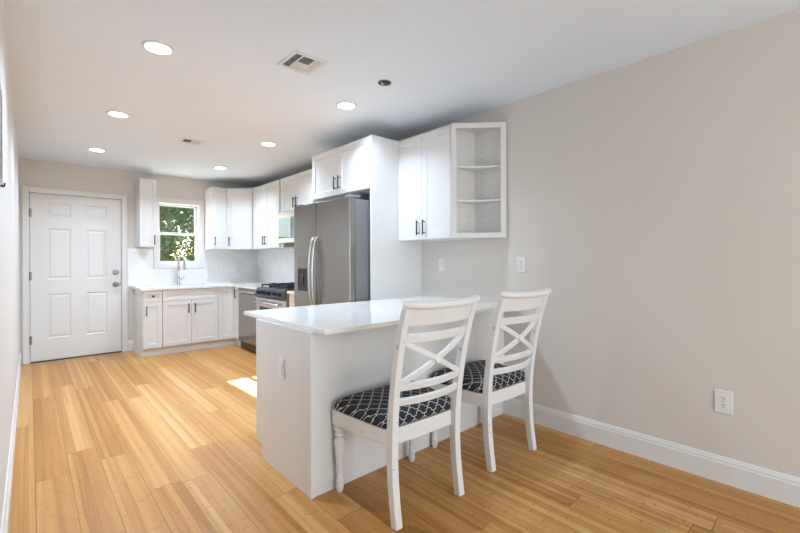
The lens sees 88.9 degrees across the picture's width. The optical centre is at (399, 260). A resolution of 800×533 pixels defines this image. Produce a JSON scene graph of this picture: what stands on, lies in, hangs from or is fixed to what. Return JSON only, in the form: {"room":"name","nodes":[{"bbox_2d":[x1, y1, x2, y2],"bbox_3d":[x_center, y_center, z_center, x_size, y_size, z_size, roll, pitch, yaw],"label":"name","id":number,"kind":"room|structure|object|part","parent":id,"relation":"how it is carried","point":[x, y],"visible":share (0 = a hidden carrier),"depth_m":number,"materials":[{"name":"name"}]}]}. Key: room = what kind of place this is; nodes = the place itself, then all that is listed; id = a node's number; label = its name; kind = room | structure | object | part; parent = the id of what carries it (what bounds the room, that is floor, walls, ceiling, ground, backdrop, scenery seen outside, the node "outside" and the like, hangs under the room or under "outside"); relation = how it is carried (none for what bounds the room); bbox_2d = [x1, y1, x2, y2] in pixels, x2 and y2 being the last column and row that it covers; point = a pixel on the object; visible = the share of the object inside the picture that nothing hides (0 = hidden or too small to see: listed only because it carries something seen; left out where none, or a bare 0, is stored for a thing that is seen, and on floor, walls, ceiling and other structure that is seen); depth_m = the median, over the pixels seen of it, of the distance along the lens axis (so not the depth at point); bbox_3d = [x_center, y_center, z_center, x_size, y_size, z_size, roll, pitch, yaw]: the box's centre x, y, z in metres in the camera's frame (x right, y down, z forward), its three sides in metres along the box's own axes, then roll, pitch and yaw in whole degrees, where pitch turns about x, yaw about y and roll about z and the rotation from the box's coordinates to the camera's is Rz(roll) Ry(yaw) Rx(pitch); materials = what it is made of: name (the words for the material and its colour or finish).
{"room":"kitchen","nodes":[
{"label":"kitchen","id":0,"kind":"room"},
{"bbox_2d":[0,0,19,530],"bbox_3d":[-1.432,-0.006,1.358,0.120,2.430,9.377,0,0,-42],"label":"wall","id":1,"kind":"structure","parent":0,"point":[9,194],"depth_m":2.24,"materials":[{"name":"paint"}]},
{"bbox_2d":[0,83,2,184],"bbox_3d":[-1.475,-0.491,1.499,0.008,0.370,0.400,0,0,-42],"label":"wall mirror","id":2,"kind":"object","parent":1,"relation":"attached to","point":[1,129],"visible":1,"depth_m":1.62,"materials":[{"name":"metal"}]},
{"bbox_2d":[0,91,1,176],"bbox_3d":[-1.475,-0.491,1.498,0.005,0.330,0.360,0,0,-42],"label":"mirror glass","id":3,"kind":"object","parent":2,"relation":"attached to","point":[0,91],"depth_m":1.59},
{"bbox_2d":[0,353,21,532],"bbox_3d":[-1.378,1.139,1.404,0.016,0.140,9.137,0,0,-42],"label":"baseboard","id":4,"kind":"structure","parent":1,"relation":"attached to","point":[9,477],"depth_m":2.22,"materials":[{"name":"white paint"}]},
{"bbox_2d":[19,157,256,363],"bbox_3d":[-3.440,0.001,5.788,2.865,2.430,0.120,0,0,-42],"label":"wall","id":5,"kind":"structure","parent":0,"point":[32,172],"depth_m":5.34,"materials":[{"name":"beige paint"}]},
{"bbox_2d":[22,186,127,364],"bbox_3d":[-4.084,0.169,5.176,1.038,2.098,0.118,0,0,-42],"label":"trim","id":6,"kind":"structure","parent":5,"relation":"attached to","point":[26,190],"depth_m":4.91,"materials":[{"name":"white paint"}]},
{"bbox_2d":[29,193,121,361],"bbox_3d":[-4.052,0.196,5.137,0.913,2.016,0.112,0,0,-42],"label":"door","id":7,"kind":"structure","parent":5,"relation":"in","point":[75,272],"depth_m":5.12,"materials":[{"name":"white paint"}]},
{"bbox_2d":[30,351,121,363],"bbox_3d":[-4.083,1.213,5.179,0.908,0.010,0.110,0,0,-42],"label":"trim","id":8,"kind":"structure","parent":5,"relation":"attached to","point":[116,351],"depth_m":5.11,"materials":[{"name":"white wood"}]},
{"bbox_2d":[128,340,133,350],"bbox_3d":[-3.638,1.146,5.513,0.067,0.140,0.016,0,0,-42],"label":"baseboard","id":9,"kind":"structure","parent":5,"relation":"attached to","point":[130,342],"depth_m":5.51,"materials":[{"name":"white paint"}]},
{"bbox_2d":[135,178,156,247],"bbox_3d":[-3.413,-0.632,5.485,0.194,0.896,0.365,0,0,-42],"label":"upper cabinet","id":10,"kind":"object","parent":5,"relation":"attached to","point":[145,189],"visible":1,"depth_m":5.38,"materials":[{"name":"white paint"}]},
{"bbox_2d":[153,197,203,268],"bbox_3d":[-3.232,-0.394,5.959,0.662,1.007,0.128,0,0,-42],"label":"window","id":11,"kind":"structure","parent":5,"relation":"in","point":[198,206],"depth_m":6.01,"materials":[{"name":"white paint"}]},
{"bbox_3d":[-3.262,-0.596,5.978,0.533,0.443,0.030,0,0,-42],"label":"sash","id":12,"kind":"part","parent":11,"relation":"part of","materials":[{"name":"white paint"}]},
{"bbox_3d":[-3.238,-0.186,5.954,0.533,0.448,0.030,0,0,-42],"label":"sash","id":13,"kind":"part","parent":11,"relation":"part of","materials":[{"name":"white paint"}]},
{"bbox_2d":[127,248,256,285],"bbox_3d":[-3.005,0.086,6.095,1.791,0.511,0.008,0,0,-42],"label":"backsplash","id":14,"kind":"structure","parent":5,"relation":"attached to","point":[220,266],"depth_m":6.14,"materials":[{"name":"tile"}]},
{"bbox_2d":[204,187,226,249],"bbox_3d":[-2.747,-0.623,6.090,0.216,0.904,0.365,0,0,-42],"label":"upper cabinet","id":15,"kind":"object","parent":5,"relation":"attached to","point":[215,198],"visible":1,"depth_m":6.00,"materials":[{"name":"white paint"}]},
{"bbox_3d":[-2.655,-0.623,5.989,0.212,0.898,0.019,0,0,-42],"label":"door","id":16,"kind":"part","parent":15,"relation":"part of","materials":[{"name":"white paint"}]},
{"bbox_2d":[3,0,799,186],"bbox_3d":[-0.332,-1.274,2.362,3.465,0.100,9.737,0,0,-42],"label":"ceiling","id":17,"kind":"structure","parent":0,"point":[222,85],"depth_m":2.55,"materials":[{"name":"white paint"}]},
{"bbox_2d":[87,147,105,151],"bbox_3d":[-3.310,-1.210,4.455,0.164,0.010,0.164,0,0,-42],"label":"recessed light","id":18,"kind":"object","parent":17,"relation":"in","point":[89,148],"visible":1,"depth_m":4.43,"materials":[{"name":"white"}]},
{"bbox_2d":[106,110,129,117],"bbox_3d":[-2.335,-1.213,3.381,0.164,0.010,0.164,0,0,-42],"label":"recessed light","id":19,"kind":"object","parent":17,"relation":"in","point":[119,114],"visible":1,"depth_m":3.37,"materials":[{"name":"white"}]},
{"bbox_2d":[141,40,173,54],"bbox_3d":[-1.383,-1.216,2.334,0.164,0.010,0.164,0,0,-42],"label":"recessed light","id":20,"kind":"object","parent":17,"relation":"in","point":[154,46],"visible":1,"depth_m":2.32,"materials":[{"name":"white paint"}]},
{"bbox_2d":[179,137,204,144],"bbox_3d":[-2.121,-1.215,4.157,0.200,0.007,0.170,0,0,-42],"label":"ceiling vent","id":21,"kind":"object","parent":17,"relation":"in","point":[184,140],"visible":1,"depth_m":4.15,"materials":[{"name":"white metal"}]},
{"bbox_2d":[214,166,226,168],"bbox_3d":[-2.347,-1.213,5.329,0.164,0.010,0.164,0,0,-42],"label":"recessed light","id":22,"kind":"object","parent":17,"relation":"in","point":[215,167],"visible":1,"depth_m":5.30,"materials":[{"name":"white"}]},
{"bbox_2d":[260,141,276,146],"bbox_3d":[-1.373,-1.216,4.255,0.164,0.010,0.164,0,0,-42],"label":"recessed light","id":23,"kind":"object","parent":17,"relation":"in","point":[265,143],"visible":1,"depth_m":4.23,"materials":[{"name":"white"}]},
{"bbox_2d":[277,50,327,75],"bbox_3d":[-0.604,-1.220,2.524,0.224,0.013,0.236,0,0,-42],"label":"ceiling vent","id":24,"kind":"object","parent":17,"relation":"in","point":[297,61],"visible":1,"depth_m":2.52,"materials":[{"name":"white metal"}]},
{"bbox_2d":[336,101,356,109],"bbox_3d":[-0.421,-1.219,3.208,0.164,0.010,0.164,0,0,-42],"label":"recessed light","id":25,"kind":"object","parent":17,"relation":"in","point":[346,105],"visible":1,"depth_m":3.20,"materials":[{"name":"white"}]},
{"bbox_2d":[378,80,390,85],"bbox_3d":[-0.106,-1.218,2.805,0.094,0.015,0.094,0,0,-42],"label":"junction box","id":26,"kind":"object","parent":17,"relation":"attached to","point":[380,82],"visible":1,"depth_m":2.80,"materials":[{"name":"black metal"}]},
{"bbox_2d":[9,345,799,532],"bbox_3d":[-0.324,1.236,2.362,3.465,0.060,9.737,0,0,-42],"label":"floor","id":27,"kind":"structure","parent":0,"point":[120,442],"depth_m":2.25,"materials":[{"name":"brown wood"}]},
{"bbox_2d":[134,289,161,357],"bbox_3d":[-3.320,0.795,5.376,0.219,0.841,0.645,0,0,-42],"label":"base cabinet","id":28,"kind":"object","parent":27,"relation":"on","point":[147,304],"visible":0.97,"depth_m":5.19,"materials":[{"name":"white paint"}]},
{"bbox_3d":[-3.134,0.450,5.172,0.209,0.141,0.019,0,0,-42],"label":"drawer","id":29,"kind":"part","parent":28,"relation":"part of","materials":[{"name":"white paint"}]},
{"bbox_3d":[-3.133,0.816,5.172,0.209,0.582,0.019,0,0,-42],"label":"door","id":30,"kind":"part","parent":28,"relation":"part of","materials":[{"name":"white paint"}]},
{"bbox_2d":[162,288,217,354],"bbox_3d":[-2.985,0.797,5.680,0.684,0.835,0.645,0,0,-42],"label":"base cabinet","id":31,"kind":"object","parent":27,"relation":"on","point":[188,324],"visible":0.98,"depth_m":5.46,"materials":[{"name":"white paint"}]},
{"bbox_3d":[-2.925,0.815,5.361,0.338,0.582,0.019,0,0,-42],"label":"door","id":32,"kind":"part","parent":31,"relation":"part of","materials":[{"name":"white paint"}]},
{"bbox_3d":[-2.800,0.449,5.476,0.680,0.141,0.019,0,0,-42],"label":"drawer","id":33,"kind":"part","parent":31,"relation":"part of","materials":[{"name":"white paint"}]},
{"bbox_3d":[-2.672,0.814,5.590,0.338,0.582,0.019,0,0,-42],"label":"door","id":34,"kind":"part","parent":31,"relation":"part of","materials":[{"name":"white paint"}]},
{"bbox_2d":[217,287,240,346],"bbox_3d":[-2.366,0.792,6.124,0.826,0.841,0.821,0,0,-42],"label":"base cabinet","id":35,"kind":"object","parent":27,"relation":"on","point":[228,312],"visible":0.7,"depth_m":5.78,"materials":[{"name":"white paint"}]},
{"bbox_2d":[131,281,269,290],"bbox_3d":[-2.485,0.356,5.561,1.757,0.030,1.496,0,0,-42],"label":"countertop","id":36,"kind":"structure","parent":35,"relation":"on","point":[249,285],"depth_m":5.61,"materials":[{"name":"white stone"}]},
{"bbox_2d":[177,255,185,284],"bbox_3d":[-3.103,0.128,5.807,0.105,0.429,0.194,0,0,-42],"label":"faucet","id":37,"kind":"object","parent":36,"relation":"on","point":[180,256],"visible":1,"depth_m":5.83,"materials":[{"name":"silver metal"}]},
{"bbox_3d":[-3.105,0.073,5.798,0.182,0.319,0.028,0,0,35],"label":"spout","id":38,"kind":"part","parent":37,"relation":"part of","materials":[{"name":"silver metal"}]},
{"bbox_2d":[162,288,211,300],"bbox_3d":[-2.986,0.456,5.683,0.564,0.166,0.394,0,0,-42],"label":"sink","id":39,"kind":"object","parent":36,"relation":"in","point":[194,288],"visible":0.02,"depth_m":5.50,"materials":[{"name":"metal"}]},
{"bbox_3d":[-2.464,0.741,5.779,0.214,0.731,0.019,0,0,-42],"label":"door","id":40,"kind":"part","parent":35,"relation":"part of","materials":[{"name":"white paint"}]},
{"bbox_3d":[-2.300,0.741,5.773,0.019,0.731,0.208,0,0,-42],"label":"door","id":41,"kind":"part","parent":35,"relation":"part of","materials":[{"name":"white paint"}]},
{"bbox_2d":[238,288,258,352],"bbox_3d":[-1.809,0.785,5.636,0.638,0.827,0.624,0,0,-42],"label":"dishwasher","id":42,"kind":"object","parent":27,"relation":"on","point":[247,324],"visible":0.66,"depth_m":5.45,"materials":[{"name":"metal"}]},
{"bbox_3d":[-2.018,0.405,5.447,0.047,0.060,0.624,0,0,-42],"label":"control panel","id":43,"kind":"part","parent":42,"relation":"part of","materials":[{"name":"metal"}]},
{"bbox_3d":[-2.003,1.150,5.459,0.014,0.098,0.624,0,0,-42],"label":"toe panel","id":44,"kind":"part","parent":42,"relation":"part of","materials":[{"name":"black plastic"}]},
{"bbox_2d":[253,282,293,318],"bbox_3d":[-1.345,0.737,5.052,0.701,0.904,0.770,0,0,-42],"label":"gas range","id":45,"kind":"object","parent":27,"relation":"on","point":[273,295],"visible":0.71,"depth_m":4.83,"materials":[{"name":"silver metal"}]},
{"bbox_3d":[-1.583,0.505,4.838,0.062,0.027,0.668,0,0,-42],"label":"handle","id":46,"kind":"part","parent":45,"relation":"part of","materials":[{"name":"metal"}]},
{"bbox_3d":[-1.546,0.714,4.870,0.037,0.521,0.756,0,0,-42],"label":"oven door","id":47,"kind":"part","parent":45,"relation":"part of","materials":[{"name":"metal"}]},
{"bbox_3d":[-1.549,0.387,4.869,0.044,0.120,0.768,0,0,-42],"label":"control panel","id":48,"kind":"part","parent":45,"relation":"part of","materials":[{"name":"metal"}]},
{"bbox_2d":[260,286,293,290],"bbox_3d":[-1.314,0.333,5.082,0.612,0.016,0.770,0,0,-42],"label":"cooktop","id":49,"kind":"object","parent":45,"relation":"in","point":[262,288],"depth_m":4.83,"materials":[{"name":"black metal"}]},
{"bbox_2d":[289,294,293,306],"bbox_3d":[-0.875,0.787,4.617,0.645,0.841,0.485,0,0,-42],"label":"base cabinet","id":50,"kind":"object","parent":27,"relation":"on","point":[291,296],"visible":0.09,"depth_m":4.56,"materials":[{"name":"white paint"}]},
{"bbox_2d":[294,194,369,306],"bbox_3d":[-0.471,0.323,3.982,0.860,1.766,0.951,0,0,-42],"label":"refrigerator","id":51,"kind":"object","parent":27,"relation":"on","point":[332,237],"visible":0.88,"depth_m":3.57,"materials":[{"name":"metal"}]},
{"bbox_3d":[-0.896,0.305,3.956,0.062,1.685,0.418,0,0,-42],"label":"freezer door","id":52,"kind":"part","parent":51,"relation":"part of","materials":[{"name":"metal"}]},
{"bbox_3d":[-0.820,0.120,3.781,0.074,0.682,0.026,0,0,-42],"label":"handle","id":53,"kind":"part","parent":51,"relation":"part of","materials":[{"name":"metal"}]},
{"bbox_3d":[-0.779,0.120,3.736,0.074,0.682,0.026,0,0,-42],"label":"handle","id":54,"kind":"part","parent":51,"relation":"part of","materials":[{"name":"metal"}]},
{"bbox_3d":[-0.575,0.304,3.602,0.062,1.685,0.529,0,0,-42],"label":"door","id":55,"kind":"part","parent":51,"relation":"part of","materials":[{"name":"metal"}]},
{"bbox_2d":[256,311,503,498],"bbox_3d":[-0.051,0.784,2.904,1.728,0.842,0.711,0,0,-42],"label":"base cabinet","id":56,"kind":"object","parent":27,"relation":"on","point":[295,430],"visible":0.51,"depth_m":2.28,"materials":[{"name":"white paint"}]},
{"bbox_2d":[278,357,283,378],"bbox_3d":[-0.671,0.605,2.298,0.009,0.115,0.068,0,0,-42],"label":"switch plate","id":57,"kind":"object","parent":56,"relation":"attached to","point":[280,360],"visible":1,"depth_m":2.29,"materials":[{"name":"white plastic"}]},
{"bbox_3d":[-0.671,0.786,2.320,0.018,0.842,0.669,0,0,-42],"label":"panel","id":58,"kind":"part","parent":56,"relation":"part of","materials":[{"name":"white paint"}]},
{"bbox_3d":[-0.445,0.785,2.069,0.023,0.842,0.005,0,0,-42],"label":"corner trim","id":59,"kind":"part","parent":56,"relation":"part of","materials":[{"name":"white paint"}]},
{"bbox_2d":[244,296,496,334],"bbox_3d":[-0.078,0.350,2.946,1.709,0.026,1.024,0,0,-42],"label":"countertop","id":60,"kind":"structure","parent":56,"relation":"on","point":[325,319],"depth_m":2.57,"materials":[{"name":"white stone"}]},
{"bbox_2d":[370,134,421,299],"bbox_3d":[-0.024,0.061,3.702,0.611,2.288,0.020,0,0,-42],"label":"panel","id":61,"kind":"object","parent":27,"relation":"on","point":[395,265],"visible":0.36,"depth_m":3.62,"materials":[{"name":"white paint"}]},
{"bbox_2d":[332,295,479,530],"bbox_3d":[0.053,0.688,2.080,0.567,1.038,0.616,0,0,-39],"label":"dining chair","id":62,"kind":"object","parent":27,"relation":"on","point":[405,409],"visible":1,"depth_m":1.95,"materials":[{"name":"white paint"}]},
{"bbox_3d":[-0.315,1.031,2.136,0.062,0.350,0.061,0,0,-39],"label":"leg","id":63,"kind":"part","parent":62,"relation":"part of","materials":[{"name":"white paint"}]},
{"bbox_3d":[-0.009,0.813,2.157,0.567,0.076,0.419,0,0,-39],"label":"seat frame","id":64,"kind":"part","parent":62,"relation":"part of","materials":[{"name":"white paint"}]},
{"bbox_2d":[335,381,450,427],"bbox_3d":[-0.011,0.736,2.159,0.563,0.078,0.412,0,0,-39],"label":"seat cushion","id":65,"kind":"object","parent":62,"relation":"on","point":[369,408],"depth_m":2.03,"materials":[{"name":"blue fabric"}]},
{"bbox_3d":[-0.004,0.704,1.815,0.047,1.006,0.156,0,0,-39],"label":"post","id":66,"kind":"part","parent":62,"relation":"part of","materials":[{"name":"white paint"}]},
{"bbox_3d":[0.071,1.030,2.453,0.062,0.350,0.061,0,0,-39],"label":"leg","id":67,"kind":"part","parent":62,"relation":"part of","materials":[{"name":"white paint"}]},
{"bbox_3d":[0.146,0.644,1.967,0.418,0.035,0.058,0,0,-39],"label":"rail","id":68,"kind":"part","parent":62,"relation":"part of","materials":[{"name":"white paint"}]},
{"bbox_3d":[0.152,0.574,1.959,0.418,0.035,0.058,0,0,-39],"label":"rail","id":69,"kind":"part","parent":62,"relation":"part of","materials":[{"name":"white paint"}]},
{"bbox_3d":[0.182,0.346,1.922,0.418,0.040,0.060,0,0,-39],"label":"rail","id":70,"kind":"part","parent":62,"relation":"part of","materials":[{"name":"white paint"}]},
{"bbox_3d":[0.201,0.246,1.898,0.423,0.084,0.076,0,0,-39],"label":"crest panel","id":71,"kind":"part","parent":62,"relation":"part of","materials":[{"name":"white paint"}]},
{"bbox_3d":[0.324,0.703,2.085,0.047,1.006,0.156,0,0,-39],"label":"post","id":72,"kind":"part","parent":62,"relation":"part of","materials":[{"name":"white paint"}]},
{"bbox_2d":[429,288,550,471],"bbox_3d":[0.591,0.686,2.579,0.567,1.038,0.616,0,0,-39],"label":"dining chair","id":73,"kind":"object","parent":27,"relation":"on","point":[486,383],"visible":0.88,"depth_m":2.42,"materials":[{"name":"white paint"}]},
{"bbox_3d":[0.223,1.029,2.634,0.062,0.350,0.061,0,0,-39],"label":"leg","id":74,"kind":"part","parent":73,"relation":"part of","materials":[{"name":"white paint"}]},
{"bbox_3d":[0.529,0.811,2.655,0.567,0.076,0.419,0,0,-39],"label":"seat frame","id":75,"kind":"part","parent":73,"relation":"part of","materials":[{"name":"white paint"}]},
{"bbox_2d":[431,360,524,392],"bbox_3d":[0.527,0.734,2.657,0.563,0.078,0.412,0,0,-39],"label":"seat cushion","id":76,"kind":"object","parent":73,"relation":"on","point":[474,381],"depth_m":2.52,"materials":[{"name":"blue fabric"}]},
{"bbox_3d":[0.535,0.702,2.314,0.047,1.006,0.156,0,0,-39],"label":"post","id":77,"kind":"part","parent":73,"relation":"part of","materials":[{"name":"white paint"}]},
{"bbox_3d":[0.684,0.642,2.466,0.418,0.035,0.058,0,0,-39],"label":"rail","id":78,"kind":"part","parent":73,"relation":"part of","materials":[{"name":"white paint"}]},
{"bbox_3d":[0.691,0.573,2.458,0.418,0.035,0.058,0,0,-39],"label":"rail","id":79,"kind":"part","parent":73,"relation":"part of","materials":[{"name":"white paint"}]},
{"bbox_3d":[0.720,0.344,2.421,0.418,0.040,0.060,0,0,-39],"label":"rail","id":80,"kind":"part","parent":73,"relation":"part of","materials":[{"name":"white paint"}]},
{"bbox_3d":[0.740,0.244,2.397,0.423,0.084,0.076,0,0,-39],"label":"crest panel","id":81,"kind":"part","parent":73,"relation":"part of","materials":[{"name":"white paint"}]},
{"bbox_3d":[0.863,0.701,2.584,0.047,1.006,0.156,0,0,-39],"label":"post","id":82,"kind":"part","parent":73,"relation":"part of","materials":[{"name":"white paint"}]},
{"bbox_2d":[279,8,799,477],"bbox_3d":[0.777,-0.013,3.365,0.120,2.430,9.377,0,0,-42],"label":"wall","id":83,"kind":"structure","parent":0,"point":[655,199],"depth_m":2.41,"materials":[{"name":"beige paint"}]},
{"bbox_2d":[223,188,272,249],"bbox_3d":[-2.362,-0.624,6.277,0.606,0.904,0.606,0,0,-42],"label":"upper cabinet","id":84,"kind":"object","parent":83,"relation":"attached to","point":[239,200],"visible":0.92,"depth_m":6.04,"materials":[{"name":"white paint"}]},
{"bbox_3d":[-2.373,-0.624,6.044,0.373,0.898,0.019,0,0,3],"label":"door","id":85,"kind":"part","parent":84,"relation":"part of","materials":[{"name":"white paint"}]},
{"bbox_2d":[253,179,293,248],"bbox_3d":[-1.755,-0.626,5.789,0.365,0.904,0.928,0,0,-42],"label":"upper cabinet","id":86,"kind":"object","parent":83,"relation":"attached to","point":[267,198],"visible":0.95,"depth_m":5.68,"materials":[{"name":"white paint"}]},
{"bbox_3d":[-2.025,-0.625,5.882,0.019,0.898,0.423,0,0,-42],"label":"door","id":87,"kind":"part","parent":86,"relation":"part of","materials":[{"name":"white paint"}]},
{"bbox_3d":[-1.736,-0.626,5.564,0.019,0.898,0.429,0,0,-42],"label":"door","id":88,"kind":"part","parent":86,"relation":"part of","materials":[{"name":"white paint"}]},
{"bbox_2d":[257,248,293,282],"bbox_3d":[-1.411,0.081,5.679,0.008,0.511,2.766,0,0,-42],"label":"backsplash","id":89,"kind":"structure","parent":83,"relation":"attached to","point":[275,265],"depth_m":6.20,"materials":[{"name":"tile"}]},
{"bbox_2d":[282,169,321,211],"bbox_3d":[-1.177,-0.857,5.152,0.365,0.446,0.790,0,0,-42],"label":"upper cabinet","id":90,"kind":"object","parent":83,"relation":"attached to","point":[296,188],"visible":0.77,"depth_m":5.03,"materials":[{"name":"white paint"}]},
{"bbox_2d":[278,209,293,246],"bbox_3d":[-1.204,-0.406,5.126,0.423,0.450,0.760,0,0,-42],"label":"microwave","id":91,"kind":"object","parent":90,"relation":"attached to","point":[285,218],"visible":0.25,"depth_m":5.13,"materials":[{"name":"silver plastic"}]},
{"bbox_3d":[-1.395,-0.408,5.081,0.002,0.249,0.517,0,0,-42],"label":"glass","id":92,"kind":"part","parent":91,"relation":"part of","materials":[{"name":"glass"}]},
{"bbox_3d":[-1.411,-0.856,5.206,0.019,0.440,0.391,0,0,-42],"label":"door","id":93,"kind":"part","parent":90,"relation":"part of","materials":[{"name":"white paint"}]},
{"bbox_3d":[-1.146,-0.857,4.913,0.019,0.440,0.391,0,0,-42],"label":"door","id":94,"kind":"part","parent":90,"relation":"part of","materials":[{"name":"white paint"}]},
{"bbox_2d":[312,136,369,201],"bbox_3d":[-0.372,-0.853,4.057,0.645,0.454,0.970,0,0,-42],"label":"upper cabinet","id":95,"kind":"object","parent":83,"relation":"attached to","point":[338,172],"visible":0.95,"depth_m":3.83,"materials":[{"name":"white paint"}]},
{"bbox_3d":[-0.741,-0.852,4.051,0.019,0.448,0.480,0,0,-42],"label":"door","id":96,"kind":"part","parent":95,"relation":"part of","materials":[{"name":"white paint"}]},
{"bbox_3d":[-0.415,-0.853,3.692,0.019,0.448,0.482,0,0,-42],"label":"door","id":97,"kind":"part","parent":95,"relation":"part of","materials":[{"name":"white paint"}]},
{"bbox_2d":[398,125,469,241],"bbox_3d":[0.291,-0.632,3.556,0.338,0.904,0.622,0,0,-42],"label":"upper cabinet","id":98,"kind":"object","parent":83,"relation":"attached to","point":[424,160],"visible":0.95,"depth_m":3.45,"materials":[{"name":"white paint"}]},
{"bbox_3d":[0.092,-0.632,3.592,0.019,0.898,0.296,0,0,-42],"label":"door","id":99,"kind":"part","parent":98,"relation":"part of","materials":[{"name":"white paint"}]},
{"bbox_3d":[0.301,-0.632,3.362,0.019,0.898,0.318,0,0,-42],"label":"door","id":100,"kind":"part","parent":98,"relation":"part of","materials":[{"name":"white paint"}]},
{"bbox_2d":[438,259,443,270],"bbox_3d":[0.374,0.037,3.713,0.009,0.114,0.070,0,0,-42],"label":"switch plate","id":101,"kind":"object","parent":83,"relation":"attached to","point":[440,261],"visible":1,"depth_m":3.71,"materials":[{"name":"white plastic"}]},
{"bbox_2d":[451,122,505,238],"bbox_3d":[0.619,-0.633,3.214,0.313,0.904,0.323,0,0,-42],"label":"shelf","id":102,"kind":"object","parent":83,"relation":"attached to","point":[478,150],"visible":1,"depth_m":3.29,"materials":[{"name":"white paint"}]},
{"bbox_3d":[0.514,-0.633,3.328,0.288,0.904,0.014,0,0,-42],"label":"panel","id":103,"kind":"part","parent":102,"relation":"part of","materials":[{"name":"white paint"}]},
{"bbox_3d":[0.618,-1.076,3.215,0.284,0.018,0.294,0,0,-42],"label":"panel","id":104,"kind":"part","parent":102,"relation":"part of","materials":[{"name":"white paint"}]},
{"bbox_3d":[0.620,-0.749,3.226,0.267,0.016,0.277,0,0,-42],"label":"shelf","id":105,"kind":"part","parent":102,"relation":"part of","materials":[{"name":"white paint"}]},
{"bbox_3d":[0.620,-0.479,3.226,0.267,0.016,0.277,0,0,-42],"label":"shelf","id":106,"kind":"part","parent":102,"relation":"part of","materials":[{"name":"white paint"}]},
{"bbox_3d":[0.726,-0.634,3.319,0.013,0.904,0.312,0,0,-42],"label":"panel","id":107,"kind":"part","parent":102,"relation":"part of","materials":[{"name":"white paint"}]},
{"bbox_2d":[517,257,524,271],"bbox_3d":[0.922,0.030,3.110,0.008,0.118,0.072,0,0,-42],"label":"outlet","id":108,"kind":"object","parent":83,"relation":"attached to","point":[520,260],"visible":1,"depth_m":3.11,"materials":[{"name":"white plastic"}]},
{"bbox_2d":[504,398,799,507],"bbox_3d":[2.312,1.127,1.578,0.016,0.140,4.432,0,0,-42],"label":"baseboard","id":109,"kind":"structure","parent":83,"relation":"attached to","point":[778,486],"depth_m":2.37,"materials":[{"name":"white paint"}]},
{"bbox_2d":[715,389,732,414],"bbox_3d":[1.748,0.761,2.204,0.008,0.122,0.078,0,0,-42],"label":"outlet","id":110,"kind":"object","parent":83,"relation":"attached to","point":[723,399],"visible":1,"depth_m":2.20,"materials":[{"name":"white plastic"}]},
{"bbox_2d":[720,395,726,400],"bbox_3d":[1.746,0.741,2.202,0.003,0.033,0.033,0,0,-42],"label":"receptacle","id":111,"kind":"object","parent":110,"relation":"attached to","point":[722,397],"depth_m":2.20,"materials":[{"name":"white plastic"}]},
{"bbox_2d":[720,402,726,408],"bbox_3d":[1.746,0.782,2.202,0.003,0.033,0.033,0,0,-42],"label":"receptacle","id":112,"kind":"object","parent":110,"relation":"attached to","point":[723,405],"depth_m":2.20,"materials":[{"name":"white plastic"}]},
{"label":"outside","id":113,"kind":"structure","parent":0,"visible":0},
{"bbox_3d":[-16.008,1.631,20.604,44.000,0.150,37.963,0,0,-42],"label":"ground","id":114,"kind":"structure","parent":113,"visible":0},
{"bbox_2d":[160,206,194,260],"bbox_3d":[-5.761,-0.600,10.088,2.829,4.258,2.966,0,0,4],"label":"tree","id":115,"kind":"object","parent":114,"relation":"on","point":[166,244],"visible":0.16,"depth_m":9.80,"materials":[{"name":"green plant"}]},
{"bbox_2d":[165,209,193,260],"bbox_3d":[-6.621,-0.836,13.923,3.420,4.735,3.358,0,0,17],"label":"tree","id":116,"kind":"object","parent":114,"relation":"on","point":[192,237],"visible":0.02,"depth_m":13.32,"materials":[{"name":"green plant"}]},
{"bbox_2d":[165,208,194,260],"bbox_3d":[-10.324,-1.274,18.026,6.052,5.696,6.247,0,0,42],"label":"tree","id":117,"kind":"object","parent":114,"relation":"on","point":[180,242],"visible":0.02,"depth_m":17.70,"materials":[{"name":"green plant"}]}
]}

